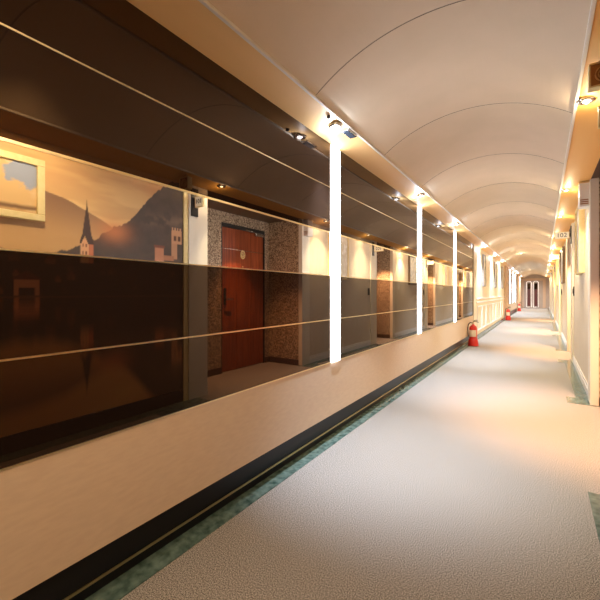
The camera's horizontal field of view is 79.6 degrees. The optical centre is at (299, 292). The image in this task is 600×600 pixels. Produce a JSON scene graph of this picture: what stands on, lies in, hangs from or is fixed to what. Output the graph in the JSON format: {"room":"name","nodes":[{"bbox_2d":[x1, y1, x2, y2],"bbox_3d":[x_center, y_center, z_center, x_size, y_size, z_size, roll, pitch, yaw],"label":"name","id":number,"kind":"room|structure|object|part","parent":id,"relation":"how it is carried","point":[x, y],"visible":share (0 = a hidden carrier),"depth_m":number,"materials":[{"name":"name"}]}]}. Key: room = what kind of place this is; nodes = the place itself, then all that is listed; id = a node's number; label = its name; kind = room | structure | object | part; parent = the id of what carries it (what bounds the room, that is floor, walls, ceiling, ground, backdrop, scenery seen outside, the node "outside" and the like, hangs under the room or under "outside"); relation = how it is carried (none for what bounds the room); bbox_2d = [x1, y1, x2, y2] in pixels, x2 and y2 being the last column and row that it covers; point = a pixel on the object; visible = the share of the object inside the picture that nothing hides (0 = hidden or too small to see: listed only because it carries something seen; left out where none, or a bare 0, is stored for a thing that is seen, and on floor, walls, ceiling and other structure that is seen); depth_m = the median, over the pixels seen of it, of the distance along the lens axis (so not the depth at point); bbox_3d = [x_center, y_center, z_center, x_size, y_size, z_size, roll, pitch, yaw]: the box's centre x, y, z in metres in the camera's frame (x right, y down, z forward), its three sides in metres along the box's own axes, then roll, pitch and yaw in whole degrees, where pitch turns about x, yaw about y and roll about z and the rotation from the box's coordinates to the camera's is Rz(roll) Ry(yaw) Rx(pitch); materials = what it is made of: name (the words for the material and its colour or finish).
{"room":"hotel corridor","nodes":[
{"label":"hotel corridor","id":0,"kind":"room"},
{"bbox_2d":[0,244,521,599],"bbox_3d":[7.211,-0.030,13.229,0.220,2.360,36.000,0,0,34],"label":"wall","id":1,"kind":"structure","parent":0,"point":[57,510],"depth_m":1.57,"materials":[{"name":"beige paint"}]},
{"bbox_2d":[0,0,330,471],"bbox_3d":[-0.620,-0.308,1.536,0.016,1.701,3.053,0,0,34],"label":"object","id":2,"kind":"object","parent":1,"relation":"attached to","point":[165,225],"visible":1,"depth_m":1.47,"materials":[{"name":"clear glass"}]},
{"bbox_3d":[-0.621,-0.991,1.536,0.013,0.337,3.053,0,0,34],"label":"tinted glass pane","id":3,"kind":"part","parent":2,"relation":"part of","materials":[{"name":"black glass"}]},
{"bbox_3d":[-0.621,-0.644,1.536,0.013,0.343,3.053,0,0,34],"label":"tinted glass pane","id":4,"kind":"part","parent":2,"relation":"part of","materials":[{"name":"black glass"}]},
{"bbox_3d":[-0.621,0.036,1.536,0.013,0.334,3.053,0,0,34],"label":"tinted glass pane","id":5,"kind":"part","parent":2,"relation":"part of","materials":[{"name":"black"}]},
{"bbox_3d":[-0.621,0.372,1.536,0.013,0.327,3.053,0,0,34],"label":"tinted glass pane","id":6,"kind":"part","parent":2,"relation":"part of","materials":[{"name":"black glass"}]},
{"bbox_3d":[-0.620,-0.819,1.536,0.016,0.006,3.053,0,0,34],"label":"joint trim","id":7,"kind":"part","parent":2,"relation":"part of","materials":[{"name":"gold metal"}]},
{"bbox_3d":[-0.620,-0.470,1.536,0.016,0.010,3.053,0,0,34],"label":"joint trim","id":8,"kind":"part","parent":2,"relation":"part of","materials":[{"name":"gold metal"}]},
{"bbox_3d":[-0.620,-0.134,1.536,0.016,0.005,3.053,0,0,34],"label":"joint trim","id":9,"kind":"part","parent":2,"relation":"part of","materials":[{"name":"gold metal"}]},
{"bbox_3d":[-0.620,0.206,1.536,0.016,0.006,3.053,0,0,34],"label":"joint trim","id":10,"kind":"part","parent":2,"relation":"part of","materials":[{"name":"gold metal"}]},
{"bbox_3d":[-0.620,0.539,1.536,0.016,0.006,3.053,0,0,34],"label":"joint trim","id":11,"kind":"part","parent":2,"relation":"part of","materials":[{"name":"gold metal"}]},
{"bbox_3d":[-0.621,-0.302,1.536,0.013,0.330,3.053,0,0,34],"label":"clear mirror pane","id":12,"kind":"part","parent":2,"relation":"part of","materials":[{"name":"white"}]},
{"bbox_2d":[12,309,515,599],"bbox_3d":[5.481,1.051,10.777,0.110,0.198,30.000,0,0,34],"label":"baseboard","id":13,"kind":"structure","parent":1,"relation":"attached to","point":[69,580],"depth_m":1.74,"materials":[{"name":"black"}]},
{"bbox_2d":[63,341,467,599],"bbox_3d":[0.612,1.099,3.446,0.004,0.011,12.400,0,0,34],"label":"trim","id":14,"kind":"structure","parent":1,"relation":"attached to","point":[294,452],"depth_m":1.80,"materials":[{"name":"gold metal"}]},
{"bbox_2d":[85,311,516,599],"bbox_3d":[7.246,1.148,13.204,0.106,0.004,36.000,0,0,34],"label":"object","id":15,"kind":"structure","parent":1,"relation":"attached to","point":[134,577],"depth_m":1.87,"materials":[{"name":"green stone"}]},
{"bbox_2d":[331,145,339,362],"bbox_3d":[0.279,-0.308,2.863,0.024,1.702,0.150,0,0,34],"label":"light strip","id":16,"kind":"object","parent":1,"relation":"attached to","point":[335,153],"visible":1,"depth_m":2.84,"materials":[{"name":"glowing white light diffuser"}]},
{"bbox_2d":[340,151,417,359],"bbox_3d":[0.935,-0.308,3.843,0.016,1.701,2.208,0,0,34],"label":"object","id":17,"kind":"object","parent":1,"relation":"attached to","point":[379,224],"visible":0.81,"depth_m":3.53,"materials":[{"name":"clear glass"}]},
{"bbox_3d":[0.935,-0.134,3.843,0.016,0.005,2.208,0,0,34],"label":"joint trim","id":18,"kind":"part","parent":17,"relation":"part of","materials":[{"name":"gold metal"}]},
{"bbox_3d":[0.935,-0.819,3.843,0.016,0.006,2.208,0,0,34],"label":"joint trim","id":19,"kind":"part","parent":17,"relation":"part of","materials":[{"name":"gold metal"}]},
{"bbox_3d":[0.935,0.539,3.843,0.016,0.006,2.208,0,0,34],"label":"joint trim","id":20,"kind":"part","parent":17,"relation":"part of","materials":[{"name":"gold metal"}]},
{"bbox_3d":[0.934,-0.991,3.844,0.013,0.337,2.208,0,0,34],"label":"tinted glass pane","id":21,"kind":"part","parent":17,"relation":"part of","materials":[{"name":"black glass"}]},
{"bbox_3d":[0.934,-0.644,3.844,0.013,0.343,2.208,0,0,34],"label":"tinted glass pane","id":22,"kind":"part","parent":17,"relation":"part of","materials":[{"name":"black glass"}]},
{"bbox_3d":[0.934,0.036,3.844,0.013,0.334,2.208,0,0,34],"label":"tinted glass pane","id":23,"kind":"part","parent":17,"relation":"part of","materials":[{"name":"black glass"}]},
{"bbox_3d":[0.934,0.372,3.844,0.013,0.327,2.208,0,0,34],"label":"tinted glass pane","id":24,"kind":"part","parent":17,"relation":"part of","materials":[{"name":"black glass"}]},
{"bbox_3d":[0.935,-0.470,3.843,0.016,0.010,2.208,0,0,34],"label":"joint trim","id":25,"kind":"part","parent":17,"relation":"part of","materials":[{"name":"gold metal"}]},
{"bbox_3d":[0.935,0.206,3.843,0.016,0.006,2.208,0,0,34],"label":"joint trim","id":26,"kind":"part","parent":17,"relation":"part of","materials":[{"name":"gold metal"}]},
{"bbox_3d":[0.934,-0.302,3.844,0.013,0.330,2.208,0,0,34],"label":"clear mirror pane","id":27,"kind":"part","parent":17,"relation":"part of","materials":[{"name":"white"}]},
{"bbox_2d":[418,206,421,333],"bbox_3d":[1.597,-0.308,4.820,0.024,1.702,0.150,0,0,34],"label":"light strip","id":28,"kind":"object","parent":1,"relation":"attached to","point":[419,207],"visible":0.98,"depth_m":4.79,"materials":[{"name":"white paint"}]},
{"bbox_2d":[422,209,453,332],"bbox_3d":[2.249,-0.308,5.795,0.016,1.701,2.193,0,0,34],"label":"wall panel","id":29,"kind":"object","parent":1,"relation":"attached to","point":[437,237],"visible":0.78,"depth_m":5.59,"materials":[{"name":"clear glass"}]},
{"bbox_3d":[2.248,-0.991,5.795,0.013,0.337,2.193,0,0,34],"label":"tinted glass pane","id":30,"kind":"part","parent":29,"relation":"part of","materials":[{"name":"black"}]},
{"bbox_3d":[2.248,-0.644,5.795,0.013,0.343,2.193,0,0,34],"label":"tinted glass pane","id":31,"kind":"part","parent":29,"relation":"part of","materials":[{"name":"black glass"}]},
{"bbox_3d":[2.248,0.036,5.795,0.013,0.334,2.193,0,0,34],"label":"tinted glass pane","id":32,"kind":"part","parent":29,"relation":"part of","materials":[{"name":"black glass"}]},
{"bbox_3d":[2.248,0.372,5.795,0.013,0.327,2.193,0,0,34],"label":"tinted glass pane","id":33,"kind":"part","parent":29,"relation":"part of","materials":[{"name":"black"}]},
{"bbox_3d":[2.248,-0.302,5.795,0.013,0.330,2.193,0,0,34],"label":"clear mirror pane","id":34,"kind":"part","parent":29,"relation":"part of","materials":[{"name":"white"}]},
{"bbox_2d":[454,231,455,321],"bbox_3d":[2.907,-0.308,6.765,0.024,1.702,0.150,0,0,34],"label":"light strip","id":35,"kind":"object","parent":1,"relation":"attached to","point":[454,231],"visible":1,"depth_m":6.70,"materials":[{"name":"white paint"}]},
{"bbox_2d":[456,233,472,320],"bbox_3d":[3.530,-0.308,7.696,0.016,1.701,2.088,0,0,34],"label":"wall panel","id":36,"kind":"object","parent":1,"relation":"attached to","point":[464,248],"visible":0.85,"depth_m":7.61,"materials":[{"name":"clear glass"}]},
{"bbox_3d":[3.529,-0.991,7.697,0.013,0.337,2.088,0,0,34],"label":"tinted glass pane","id":37,"kind":"part","parent":36,"relation":"part of","materials":[{"name":"black glass"}]},
{"bbox_3d":[3.529,-0.644,7.697,0.013,0.343,2.088,0,0,34],"label":"tinted glass pane","id":38,"kind":"part","parent":36,"relation":"part of","materials":[{"name":"black"}]},
{"bbox_3d":[3.529,0.036,7.697,0.013,0.334,2.088,0,0,34],"label":"tinted glass pane","id":39,"kind":"part","parent":36,"relation":"part of","materials":[{"name":"black glass"}]},
{"bbox_3d":[3.529,0.372,7.697,0.013,0.327,2.088,0,0,34],"label":"tinted glass pane","id":40,"kind":"part","parent":36,"relation":"part of","materials":[{"name":"black glass"}]},
{"bbox_3d":[3.529,-0.302,7.697,0.013,0.330,2.088,0,0,34],"label":"clear mirror pane","id":41,"kind":"part","parent":36,"relation":"part of","materials":[{"name":"white"}]},
{"bbox_2d":[482,254,485,286],"bbox_3d":[5.095,-0.615,9.952,0.035,0.870,0.500,0,0,34],"label":"framed picture","id":42,"kind":"object","parent":1,"relation":"attached to","point":[483,255],"visible":1,"depth_m":9.80,"materials":[{"name":"grey metal"}]},
{"bbox_2d":[476,296,504,330],"bbox_3d":[6.527,0.540,12.091,0.020,0.820,7.850,0,0,34],"label":"trim","id":43,"kind":"structure","parent":1,"relation":"attached to","point":[481,306],"depth_m":10.93,"materials":[{"name":"white paint"}]},
{"bbox_2d":[477,317,504,338],"bbox_3d":[6.428,1.095,11.947,0.016,0.110,8.200,0,0,34],"label":"baseboard","id":44,"kind":"structure","parent":1,"relation":"attached to","point":[485,331],"depth_m":10.94,"materials":[{"name":"grey wood"}]},
{"bbox_2d":[494,262,496,287],"bbox_3d":[6.687,-0.615,12.315,0.035,0.870,0.500,0,0,34],"label":"framed picture","id":45,"kind":"object","parent":1,"relation":"attached to","point":[495,263],"visible":1,"depth_m":12.29,"materials":[{"name":"grey metal"}]},
{"bbox_2d":[501,266,502,288],"bbox_3d":[8.111,-0.615,14.430,0.035,0.870,0.500,0,0,34],"label":"framed picture","id":46,"kind":"object","parent":1,"relation":"attached to","point":[501,266],"visible":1,"depth_m":14.31,"materials":[{"name":"grey metal"}]},
{"bbox_2d":[509,270,509,303],"bbox_3d":[10.107,-0.308,17.460,0.016,1.701,1.853,0,0,34],"label":"wall panel","id":47,"kind":"object","parent":1,"relation":"attached to","point":[509,270],"visible":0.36,"depth_m":17.97,"materials":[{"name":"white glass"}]},
{"bbox_2d":[510,270,512,303],"bbox_3d":[11.237,-0.308,19.137,0.016,1.701,2.008,0,0,34],"label":"wall panel","id":48,"kind":"object","parent":1,"relation":"attached to","point":[511,272],"visible":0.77,"depth_m":19.13,"materials":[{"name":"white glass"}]},
{"bbox_2d":[513,273,514,302],"bbox_3d":[12.410,-0.308,20.879,0.016,1.701,2.008,0,0,34],"label":"wall panel","id":49,"kind":"object","parent":1,"relation":"attached to","point":[513,273],"visible":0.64,"depth_m":20.46,"materials":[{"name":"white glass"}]},
{"bbox_2d":[515,274,516,301],"bbox_3d":[13.484,-0.308,22.473,0.016,1.701,1.653,0,0,34],"label":"wall panel","id":50,"kind":"object","parent":1,"relation":"attached to","point":[515,274],"visible":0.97,"depth_m":21.97,"materials":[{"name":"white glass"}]},
{"bbox_2d":[120,308,599,599],"bbox_3d":[8.263,1.190,12.580,2.850,0.080,36.100,0,0,34],"label":"floor","id":51,"kind":"structure","parent":0,"point":[475,482],"depth_m":1.92,"materials":[{"name":"carpet"}]},
{"bbox_2d":[467,320,478,345],"bbox_3d":[3.768,0.862,7.831,0.229,0.569,0.220,0,0,34],"label":"fire extinguisher","id":52,"kind":"object","parent":51,"relation":"on","point":[473,341],"visible":1,"depth_m":7.77,"materials":[{"name":"red metal"}]},
{"bbox_2d":[505,307,510,319],"bbox_3d":[8.765,0.862,15.160,0.229,0.569,0.220,0,0,34],"label":"fire extinguisher","id":53,"kind":"object","parent":51,"relation":"on","point":[507,312],"visible":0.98,"depth_m":15.11,"materials":[{"name":"red metal"}]},
{"bbox_2d":[127,0,599,277],"bbox_3d":[8.235,-1.190,12.538,2.690,0.120,36.000,0,0,34],"label":"ceiling","id":54,"kind":"structure","parent":0,"point":[191,21],"depth_m":2.29,"materials":[{"name":"beige paint"}]},
{"bbox_2d":[329,121,341,129],"bbox_3d":[0.249,-1.180,2.545,0.096,0.024,0.096,0,0,34],"label":"recessed light","id":55,"kind":"object","parent":54,"relation":"in","point":[335,125],"visible":1,"depth_m":2.52,"materials":[{"name":"silver metal"}]},
{"bbox_2d":[341,128,356,138],"bbox_3d":[0.365,-1.185,2.672,0.060,0.021,0.150,0,0,34],"label":"ceiling sensor","id":56,"kind":"object","parent":54,"relation":"attached to","point":[349,133],"visible":1,"depth_m":2.65,"materials":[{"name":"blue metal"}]},
{"bbox_2d":[198,0,596,277],"bbox_3d":[7.974,-1.200,12.714,1.350,0.018,36.000,0,0,34],"label":"trim","id":57,"kind":"structure","parent":54,"relation":"attached to","point":[208,5],"depth_m":2.07,"materials":[{"name":"beige"}]},
{"bbox_2d":[577,96,595,105],"bbox_3d":[1.768,-1.188,2.221,0.096,0.024,0.096,0,0,34],"label":"recessed light","id":58,"kind":"object","parent":54,"relation":"in","point":[586,100],"visible":0.99,"depth_m":2.21,"materials":[{"name":"silver metal"}]},
{"bbox_2d":[588,60,599,92],"bbox_3d":[1.544,-1.119,1.823,0.132,0.150,0.058,0,0,34],"label":"speaker","id":59,"kind":"object","parent":54,"relation":"hanging from","point":[593,68],"visible":1,"depth_m":1.83},
{"bbox_2d":[522,269,548,307],"bbox_3d":[18.311,-0.350,27.496,2.850,3.000,0.170,0,0,34],"label":"wall","id":60,"kind":"structure","parent":0,"point":[543,281],"depth_m":27.44,"materials":[{"name":"beige paint"}]},
{"bbox_2d":[526,281,531,307],"bbox_3d":[17.695,0.095,27.827,0.380,2.090,0.062,0,0,34],"label":"door","id":61,"kind":"structure","parent":60,"relation":"in","point":[528,283],"depth_m":27.81,"materials":[{"name":"white"}]},
{"bbox_3d":[17.688,0.355,27.815,0.180,1.310,0.007,0,0,34],"label":"panel","id":62,"kind":"part","parent":61,"relation":"part of","materials":[{"name":"red"}]},
{"bbox_2d":[533,281,538,307],"bbox_3d":[18.069,0.095,27.575,0.400,2.090,0.062,0,0,34],"label":"door","id":63,"kind":"structure","parent":60,"relation":"in","point":[535,283],"depth_m":27.56,"materials":[{"name":"white"}]},
{"bbox_3d":[18.061,0.355,27.564,0.200,1.310,0.007,0,0,34],"label":"panel","id":64,"kind":"part","parent":63,"relation":"part of","materials":[{"name":"red"}]},
{"bbox_2d":[550,275,550,311],"bbox_3d":[15.578,-0.150,22.338,0.070,2.600,0.340,0,0,34],"label":"pillar","id":65,"kind":"structure","parent":0,"point":[550,275],"depth_m":22.21,"materials":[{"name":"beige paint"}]},
{"bbox_2d":[552,270,552,313],"bbox_3d":[12.896,-0.150,18.357,0.070,2.600,0.340,0,0,34],"label":"pillar","id":66,"kind":"structure","parent":0,"point":[552,270],"depth_m":18.23,"materials":[{"name":"beige paint"}]},
{"bbox_2d":[554,272,554,319],"bbox_3d":[10.742,-0.150,15.160,0.070,2.600,0.150,0,0,34],"label":"pillar","id":67,"kind":"structure","parent":0,"point":[554,272],"depth_m":15.11,"materials":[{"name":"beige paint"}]},
{"bbox_2d":[555,263,555,319],"bbox_3d":[10.047,-0.150,14.127,0.070,2.600,0.340,0,0,34],"label":"pillar","id":68,"kind":"structure","parent":0,"point":[555,263],"depth_m":14.00,"materials":[{"name":"beige paint"}]},
{"bbox_2d":[559,254,559,331],"bbox_3d":[7.781,-0.150,10.764,0.070,2.600,0.150,0,0,34],"label":"pillar","id":69,"kind":"structure","parent":0,"point":[559,254],"depth_m":10.71,"materials":[{"name":"beige paint"}]},
{"bbox_2d":[560,250,561,334],"bbox_3d":[7.086,-0.150,9.732,0.070,2.600,0.340,0,0,34],"label":"pillar","id":70,"kind":"structure","parent":0,"point":[560,250],"depth_m":9.77,"materials":[{"name":"beige paint"}]},
{"bbox_2d":[550,255,559,258],"bbox_3d":[6.930,-0.980,9.777,0.239,0.300,0.090,0,0,34],"label":"room sign","id":71,"kind":"object","parent":70,"relation":"attached to","point":[551,256],"visible":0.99,"depth_m":9.77,"materials":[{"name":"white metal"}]},
{"bbox_2d":[549,209,587,382],"bbox_3d":[8.791,-0.150,12.164,0.130,2.600,36.000,0,0,34],"label":"wall","id":72,"kind":"structure","parent":0,"point":[580,281],"depth_m":5.04,"materials":[{"name":"beige paint"}]},
{"bbox_2d":[556,259,557,285],"bbox_3d":[8.632,-0.675,12.090,0.050,0.850,0.700,0,0,34],"label":"framed picture","id":73,"kind":"object","parent":72,"relation":"attached to","point":[557,259],"visible":0.82,"depth_m":11.81,"materials":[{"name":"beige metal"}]},
{"bbox_2d":[560,246,564,283],"bbox_3d":[6.384,-0.650,8.752,0.050,0.840,1.250,0,0,34],"label":"framed picture","id":74,"kind":"object","parent":72,"relation":"attached to","point":[562,252],"visible":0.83,"depth_m":8.25,"materials":[{"name":"brown metal"}]},
{"bbox_2d":[549,307,587,395],"bbox_3d":[10.948,1.091,15.498,0.016,0.118,28.060,0,0,34],"label":"baseboard","id":75,"kind":"structure","parent":72,"relation":"attached to","point":[580,374],"depth_m":5.04,"materials":[{"name":"white paint"}]},
{"bbox_2d":[546,308,599,543],"bbox_3d":[8.667,1.148,12.247,0.258,0.004,36.000,0,0,34],"label":"trim","id":76,"kind":"structure","parent":72,"relation":"attached to","point":[581,398],"depth_m":4.11,"materials":[{"name":"green stone"}]},
{"bbox_2d":[575,206,584,274],"bbox_3d":[3.657,-0.685,4.711,0.058,0.870,0.700,0,0,34],"label":"framed picture","id":77,"kind":"object","parent":72,"relation":"attached to","point":[579,213],"visible":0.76,"depth_m":4.43,"materials":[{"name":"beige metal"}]},
{"bbox_2d":[567,237,570,350],"bbox_3d":[5.351,-0.150,7.156,0.070,2.600,0.150,0,0,34],"label":"pillar","id":78,"kind":"structure","parent":0,"point":[568,240],"depth_m":7.10,"materials":[{"name":"beige paint"}]},
{"bbox_2d":[571,223,573,361],"bbox_3d":[4.628,-0.150,6.082,0.070,2.600,0.340,0,0,34],"label":"pillar","id":79,"kind":"structure","parent":0,"point":[572,224],"depth_m":5.96,"materials":[{"name":"beige paint"}]},
{"bbox_2d":[554,226,571,243],"bbox_3d":[4.472,-0.980,6.127,0.239,0.300,0.090,0,0,34],"label":"room sign","id":80,"kind":"object","parent":79,"relation":"attached to","point":[557,235],"visible":1,"depth_m":6.11,"materials":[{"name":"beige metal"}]},
{"bbox_3d":[4.564,-0.980,6.065,0.016,0.300,0.090,0,0,34],"label":"wall plate","id":81,"kind":"part","parent":80,"relation":"part of","materials":[{"name":"black metal"}]},
{"bbox_2d":[588,178,598,405],"bbox_3d":[3.063,-0.150,3.760,0.070,2.600,0.220,0,0,34],"label":"pillar","id":82,"kind":"structure","parent":0,"point":[593,210],"depth_m":3.67,"materials":[{"name":"beige paint"}]},
{"bbox_2d":[578,181,589,208],"bbox_3d":[2.998,-1.029,3.804,0.088,0.258,0.157,0,0,34],"label":"wall box","id":83,"kind":"object","parent":82,"relation":"attached to","point":[583,187],"visible":1,"depth_m":3.75,"materials":[{"name":"white paint"}]},
{"bbox_2d":[599,178,599,397],"bbox_3d":[2.780,-0.150,2.655,0.695,2.600,2.170,0,0,34],"label":"wall","id":84,"kind":"structure","parent":0,"point":[599,178],"depth_m":3.65,"materials":[{"name":"brown paint"}]},
{"bbox_3d":[1.851,-0.150,1.960,0.070,2.600,0.260,0,0,34],"label":"pillar","id":85,"kind":"structure","parent":0,"visible":0},
{"bbox_2d":[598,106,599,128],"bbox_3d":[1.728,-0.980,1.971,0.147,0.300,0.090,0,0,34],"label":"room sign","id":86,"kind":"object","parent":85,"relation":"attached to","point":[598,106],"visible":1,"depth_m":2.00,"materials":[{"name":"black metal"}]}
]}

